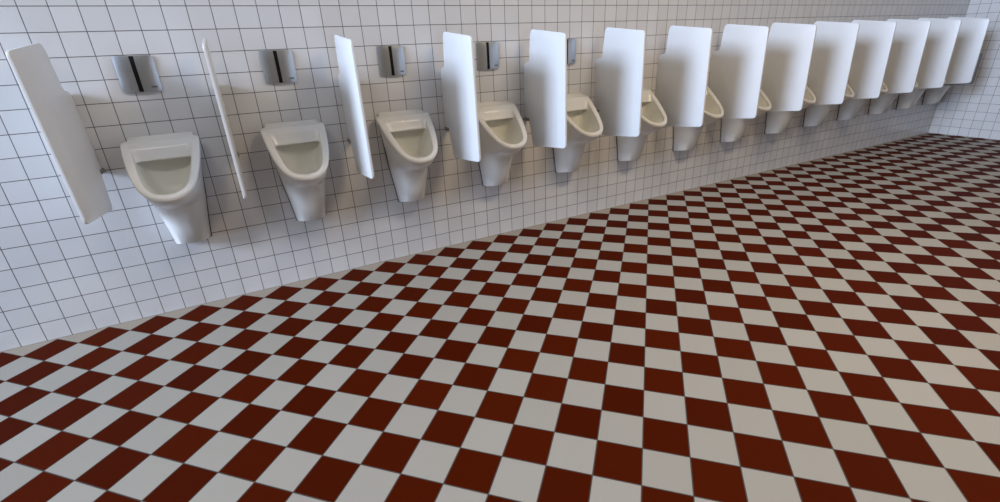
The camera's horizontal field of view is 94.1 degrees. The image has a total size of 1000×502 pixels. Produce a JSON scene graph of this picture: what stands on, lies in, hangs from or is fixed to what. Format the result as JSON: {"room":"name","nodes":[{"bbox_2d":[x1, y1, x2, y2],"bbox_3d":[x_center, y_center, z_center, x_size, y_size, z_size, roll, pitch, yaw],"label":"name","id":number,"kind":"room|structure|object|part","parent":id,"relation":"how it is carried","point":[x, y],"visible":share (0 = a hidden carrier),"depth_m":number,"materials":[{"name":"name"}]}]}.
{"room":"public restroom","nodes":[
{"label":"public restroom","id":0,"kind":"room"},
{"bbox_2d":[0,0,969,351],"bbox_3d":[0.080,-2.604,2.605,12.735,5.200,0.200,-14,26,-25],"label":"wall","id":1,"kind":"structure","parent":0,"point":[61,275],"depth_m":2.59,"materials":[{"name":"white tile"}]},
{"bbox_2d":[6,43,111,223],"bbox_3d":[-1.812,-0.482,1.952,0.038,0.722,0.478,-13,26,-23],"label":"partition","id":2,"kind":"object","parent":1,"relation":"attached to","point":[54,110],"depth_m":1.89,"materials":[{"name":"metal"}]},
{"bbox_2d":[111,55,162,92],"bbox_3d":[-1.686,-0.823,2.166,0.156,0.158,0.019,-14,26,-25],"label":"flush plate","id":3,"kind":"object","parent":1,"relation":"attached to","point":[138,73],"visible":1,"depth_m":2.16,"materials":[{"name":"grey metal"}]},
{"bbox_2d":[120,131,211,243],"bbox_3d":[-1.576,-0.261,2.256,0.323,0.556,0.350,-14,26,-25],"label":"urinal","id":4,"kind":"object","parent":1,"relation":"attached to","point":[165,169],"visible":1,"depth_m":2.27,"materials":[{"name":"ceramic"}]},
{"bbox_2d":[134,157,190,194],"bbox_3d":[-1.575,-0.360,2.203,0.241,0.230,0.281,-14,26,-25],"label":"bowl","id":5,"kind":"object","parent":4,"relation":"on","point":[152,175],"depth_m":2.28,"materials":[{"name":"white ceramic"}]},
{"bbox_2d":[202,38,246,198],"bbox_3d":[-1.294,-0.614,2.198,0.024,0.722,0.478,-14,26,-25],"label":"partition","id":6,"kind":"object","parent":1,"relation":"attached to","point":[217,90],"depth_m":2.06,"materials":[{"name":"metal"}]},
{"bbox_2d":[259,50,296,83],"bbox_3d":[-1.151,-0.959,2.422,0.156,0.158,0.019,-14,26,-25],"label":"flush plate","id":7,"kind":"object","parent":1,"relation":"attached to","point":[278,66],"visible":1,"depth_m":2.42,"materials":[{"name":"grey metal"}]},
{"bbox_2d":[260,119,328,220],"bbox_3d":[-1.047,-0.395,2.509,0.323,0.556,0.350,-14,26,-25],"label":"urinal","id":8,"kind":"object","parent":1,"relation":"attached to","point":[299,150],"visible":1,"depth_m":2.53,"materials":[{"name":"ceramic"}]},
{"bbox_2d":[275,141,321,174],"bbox_3d":[-1.047,-0.494,2.456,0.241,0.230,0.281,-14,26,-25],"label":"bowl","id":9,"kind":"object","parent":8,"relation":"on","point":[291,157],"depth_m":2.55,"materials":[{"name":"white ceramic"}]},
{"bbox_2d":[334,35,373,178],"bbox_3d":[-0.773,-0.746,2.447,0.024,0.722,0.478,-14,26,-25],"label":"partition","id":10,"kind":"object","parent":1,"relation":"attached to","point":[348,77],"depth_m":2.38,"materials":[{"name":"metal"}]},
{"bbox_2d":[376,45,405,75],"bbox_3d":[-0.621,-1.093,2.676,0.156,0.158,0.019,-14,26,-25],"label":"flush plate","id":11,"kind":"object","parent":1,"relation":"attached to","point":[391,59],"visible":1,"depth_m":2.67,"materials":[{"name":"grey metal"}]},
{"bbox_2d":[376,109,437,201],"bbox_3d":[-0.508,-0.532,2.767,0.323,0.556,0.350,-14,26,-25],"label":"urinal","id":12,"kind":"object","parent":1,"relation":"attached to","point":[409,139],"visible":1,"depth_m":2.78,"materials":[{"name":"ceramic"}]},
{"bbox_2d":[391,126,431,157],"bbox_3d":[-0.508,-0.631,2.714,0.241,0.230,0.281,-14,26,-25],"label":"bowl","id":13,"kind":"object","parent":12,"relation":"on","point":[406,141],"depth_m":2.80,"materials":[{"name":"white ceramic"}]},
{"bbox_2d":[441,32,480,161],"bbox_3d":[-0.238,-0.881,2.704,0.024,0.722,0.478,-14,26,-25],"label":"partition","id":14,"kind":"object","parent":1,"relation":"attached to","point":[458,78],"depth_m":2.66,"materials":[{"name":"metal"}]},
{"bbox_2d":[476,42,498,69],"bbox_3d":[-0.075,-1.232,2.937,0.156,0.158,0.019,-14,26,-25],"label":"flush plate","id":15,"kind":"object","parent":1,"relation":"attached to","point":[487,53],"visible":1,"depth_m":2.93,"materials":[{"name":"grey metal"}]},
{"bbox_2d":[477,100,526,185],"bbox_3d":[0.024,-0.667,3.022,0.323,0.556,0.350,-14,26,-25],"label":"urinal","id":16,"kind":"object","parent":1,"relation":"attached to","point":[502,130],"visible":0.94,"depth_m":3.03,"materials":[{"name":"ceramic"}]},
{"bbox_2d":[485,117,521,143],"bbox_3d":[0.024,-0.766,2.968,0.241,0.230,0.281,-14,26,-25],"label":"bowl","id":17,"kind":"object","parent":16,"relation":"on","point":[498,130],"depth_m":3.04,"materials":[{"name":"white ceramic"}]},
{"bbox_2d":[524,29,566,147],"bbox_3d":[0.282,-1.014,2.953,0.024,0.722,0.478,-14,26,-25],"label":"partition","id":18,"kind":"object","parent":1,"relation":"attached to","point":[545,73],"depth_m":2.91,"materials":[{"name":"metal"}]},
{"bbox_2d":[567,39,575,63],"bbox_3d":[0.458,-1.367,3.192,0.156,0.158,0.019,-14,26,-25],"label":"flush plate","id":19,"kind":"object","parent":1,"relation":"attached to","point":[571,43],"visible":0.54,"depth_m":3.20,"materials":[{"name":"grey metal"}]},
{"bbox_2d":[552,93,602,172],"bbox_3d":[0.560,-0.803,3.279,0.323,0.556,0.350,-14,26,-25],"label":"urinal","id":20,"kind":"object","parent":1,"relation":"attached to","point":[584,123],"visible":0.77,"depth_m":3.30,"materials":[{"name":"ceramic"}]},
{"bbox_2d":[567,109,598,132],"bbox_3d":[0.560,-0.902,3.225,0.241,0.230,0.281,-14,26,-25],"label":"bowl","id":21,"kind":"object","parent":20,"relation":"on","point":[578,120],"depth_m":3.28,"materials":[{"name":"white ceramic"}]},
{"bbox_2d":[594,27,645,136],"bbox_3d":[0.813,-1.148,3.207,0.024,0.722,0.478,-14,26,-25],"label":"partition","id":22,"kind":"object","parent":1,"relation":"attached to","point":[619,73],"depth_m":3.17,"materials":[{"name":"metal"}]},
{"bbox_2d":[616,87,666,160],"bbox_3d":[1.089,-0.937,3.532,0.323,0.556,0.350,-14,26,-25],"label":"urinal","id":23,"kind":"object","parent":1,"relation":"attached to","point":[653,115],"visible":0.59,"depth_m":3.56,"materials":[{"name":"ceramic"}]},
{"bbox_2d":[641,101,662,122],"bbox_3d":[1.090,-1.036,3.478,0.241,0.230,0.281,-14,26,-25],"label":"bowl","id":24,"kind":"object","parent":23,"relation":"on","point":[652,111],"depth_m":3.53,"materials":[{"name":"white ceramic"}]},
{"bbox_2d":[655,26,712,126],"bbox_3d":[1.347,-1.284,3.463,0.024,0.722,0.478,-14,26,-25],"label":"partition","id":25,"kind":"object","parent":1,"relation":"attached to","point":[682,71],"depth_m":3.42,"materials":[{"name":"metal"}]},
{"bbox_2d":[673,86,723,150],"bbox_3d":[1.632,-1.075,3.792,0.323,0.556,0.350,-14,26,-25],"label":"urinal","id":26,"kind":"object","parent":1,"relation":"attached to","point":[684,138],"visible":0.41,"depth_m":3.82,"materials":[{"name":"ceramic"}]},
{"bbox_2d":[705,93,719,113],"bbox_3d":[1.632,-1.174,3.738,0.241,0.230,0.281,-14,26,-25],"label":"bowl","id":27,"kind":"object","parent":26,"relation":"on","point":[712,104],"depth_m":3.77,"materials":[{"name":"white ceramic"}]},
{"bbox_2d":[708,24,768,117],"bbox_3d":[1.878,-1.419,3.717,0.024,0.722,0.478,-14,26,-25],"label":"partition","id":28,"kind":"object","parent":1,"relation":"attached to","point":[736,69],"depth_m":3.67,"materials":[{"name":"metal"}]},
{"bbox_2d":[720,89,771,142],"bbox_3d":[2.155,-1.208,4.042,0.323,0.556,0.350,-14,26,-25],"label":"urinal","id":29,"kind":"object","parent":1,"relation":"attached to","point":[732,129],"visible":0.26,"depth_m":4.10,"materials":[{"name":"ceramic"}]},
{"bbox_2d":[758,95,767,106],"bbox_3d":[2.155,-1.307,3.989,0.241,0.230,0.281,-14,26,-25],"label":"bowl","id":30,"kind":"object","parent":29,"relation":"on","point":[763,99],"depth_m":3.99,"materials":[{"name":"white ceramic"}]},
{"bbox_2d":[761,23,816,110],"bbox_3d":[2.397,-1.552,3.964,0.024,0.722,0.478,-14,26,-25],"label":"partition","id":31,"kind":"object","parent":1,"relation":"attached to","point":[789,50],"depth_m":3.91,"materials":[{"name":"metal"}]},
{"bbox_2d":[764,85,815,133],"bbox_3d":[2.713,-1.351,4.309,0.323,0.556,0.350,-14,26,-25],"label":"urinal","id":32,"kind":"object","parent":1,"relation":"attached to","point":[776,121],"visible":0.32,"depth_m":4.38,"materials":[{"name":"ceramic"}]},
{"bbox_2d":[804,91,812,100],"bbox_3d":[2.713,-1.450,4.255,0.241,0.230,0.281,-14,26,-25],"label":"bowl","id":33,"kind":"object","parent":32,"relation":"on","point":[808,96],"depth_m":4.25,"materials":[{"name":"white ceramic"}]},
{"bbox_2d":[803,83,853,126],"bbox_3d":[3.254,-1.489,4.567,0.323,0.556,0.350,-14,26,-25],"label":"urinal","id":34,"kind":"object","parent":1,"relation":"attached to","point":[814,115],"visible":0.25,"depth_m":4.64,"materials":[{"name":"ceramic"}]},
{"bbox_2d":[807,21,859,104],"bbox_3d":[2.929,-1.689,4.218,0.024,0.722,0.478,-14,26,-25],"label":"partition","id":35,"kind":"object","parent":1,"relation":"attached to","point":[835,42],"depth_m":4.15,"materials":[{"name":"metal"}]},
{"bbox_2d":[836,82,887,120],"bbox_3d":[3.786,-1.626,4.821,0.323,0.556,0.350,-14,26,-25],"label":"urinal","id":36,"kind":"object","parent":1,"relation":"attached to","point":[849,109],"visible":0.28,"depth_m":4.90,"materials":[{"name":"ceramic"}]},
{"bbox_2d":[848,20,896,98],"bbox_3d":[3.454,-1.825,4.469,0.024,0.722,0.478,-14,26,-25],"label":"partition","id":37,"kind":"object","parent":1,"relation":"attached to","point":[874,41],"depth_m":4.38,"materials":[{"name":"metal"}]},
{"bbox_2d":[867,81,917,114],"bbox_3d":[4.322,-1.763,5.077,0.323,0.556,0.350,-14,26,-25],"label":"urinal","id":38,"kind":"object","parent":1,"relation":"attached to","point":[879,105],"visible":0.24,"depth_m":5.17,"materials":[{"name":"ceramic"}]},
{"bbox_2d":[883,19,930,93],"bbox_3d":[4.008,-1.968,4.733,0.024,0.722,0.478,-14,26,-25],"label":"partition","id":39,"kind":"object","parent":1,"relation":"attached to","point":[910,36],"depth_m":4.64,"materials":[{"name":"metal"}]},
{"bbox_2d":[896,80,945,109],"bbox_3d":[4.863,-1.902,5.335,0.323,0.556,0.350,-14,26,-25],"label":"urinal","id":40,"kind":"object","parent":1,"relation":"attached to","point":[905,100],"visible":0.18,"depth_m":5.43,"materials":[{"name":"ceramic"}]},
{"bbox_2d":[922,85,950,104],"bbox_3d":[5.412,-2.043,5.598,0.323,0.556,0.350,-14,26,-25],"label":"urinal","id":41,"kind":"object","parent":1,"relation":"attached to","point":[933,95],"visible":0.16,"depth_m":5.70,"materials":[{"name":"ceramic"}]},
{"bbox_2d":[915,18,961,88],"bbox_3d":[4.558,-2.109,4.995,0.024,0.722,0.478,-14,26,-25],"label":"partition","id":42,"kind":"object","parent":1,"relation":"attached to","point":[943,33],"depth_m":4.90,"materials":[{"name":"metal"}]},
{"bbox_2d":[943,17,989,85],"bbox_3d":[5.156,-2.255,5.280,0.071,0.736,0.486,-14,26,-25],"label":"partition","id":43,"kind":"object","parent":1,"relation":"attached to","point":[966,57],"depth_m":5.17,"materials":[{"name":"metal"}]},
{"bbox_3d":[5.197,-2.066,5.319,0.050,0.354,0.386,-14,26,-25],"label":"backing panel","id":44,"kind":"part","parent":43,"relation":"part of","materials":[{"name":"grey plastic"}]},
{"bbox_2d":[0,133,999,501],"bbox_3d":[1.356,0.647,1.664,12.735,0.120,5.100,-14,26,-25],"label":"floor","id":45,"kind":"structure","parent":0,"point":[825,329],"depth_m":2.00,"materials":[{"name":"tile"}]},
{"bbox_2d":[928,0,999,139],"bbox_3d":[6.753,-3.190,3.245,0.200,5.200,4.700,-14,26,-25],"label":"wall","id":46,"kind":"structure","parent":0,"point":[972,110],"depth_m":5.64,"materials":[{"name":"white tile"}]}
]}

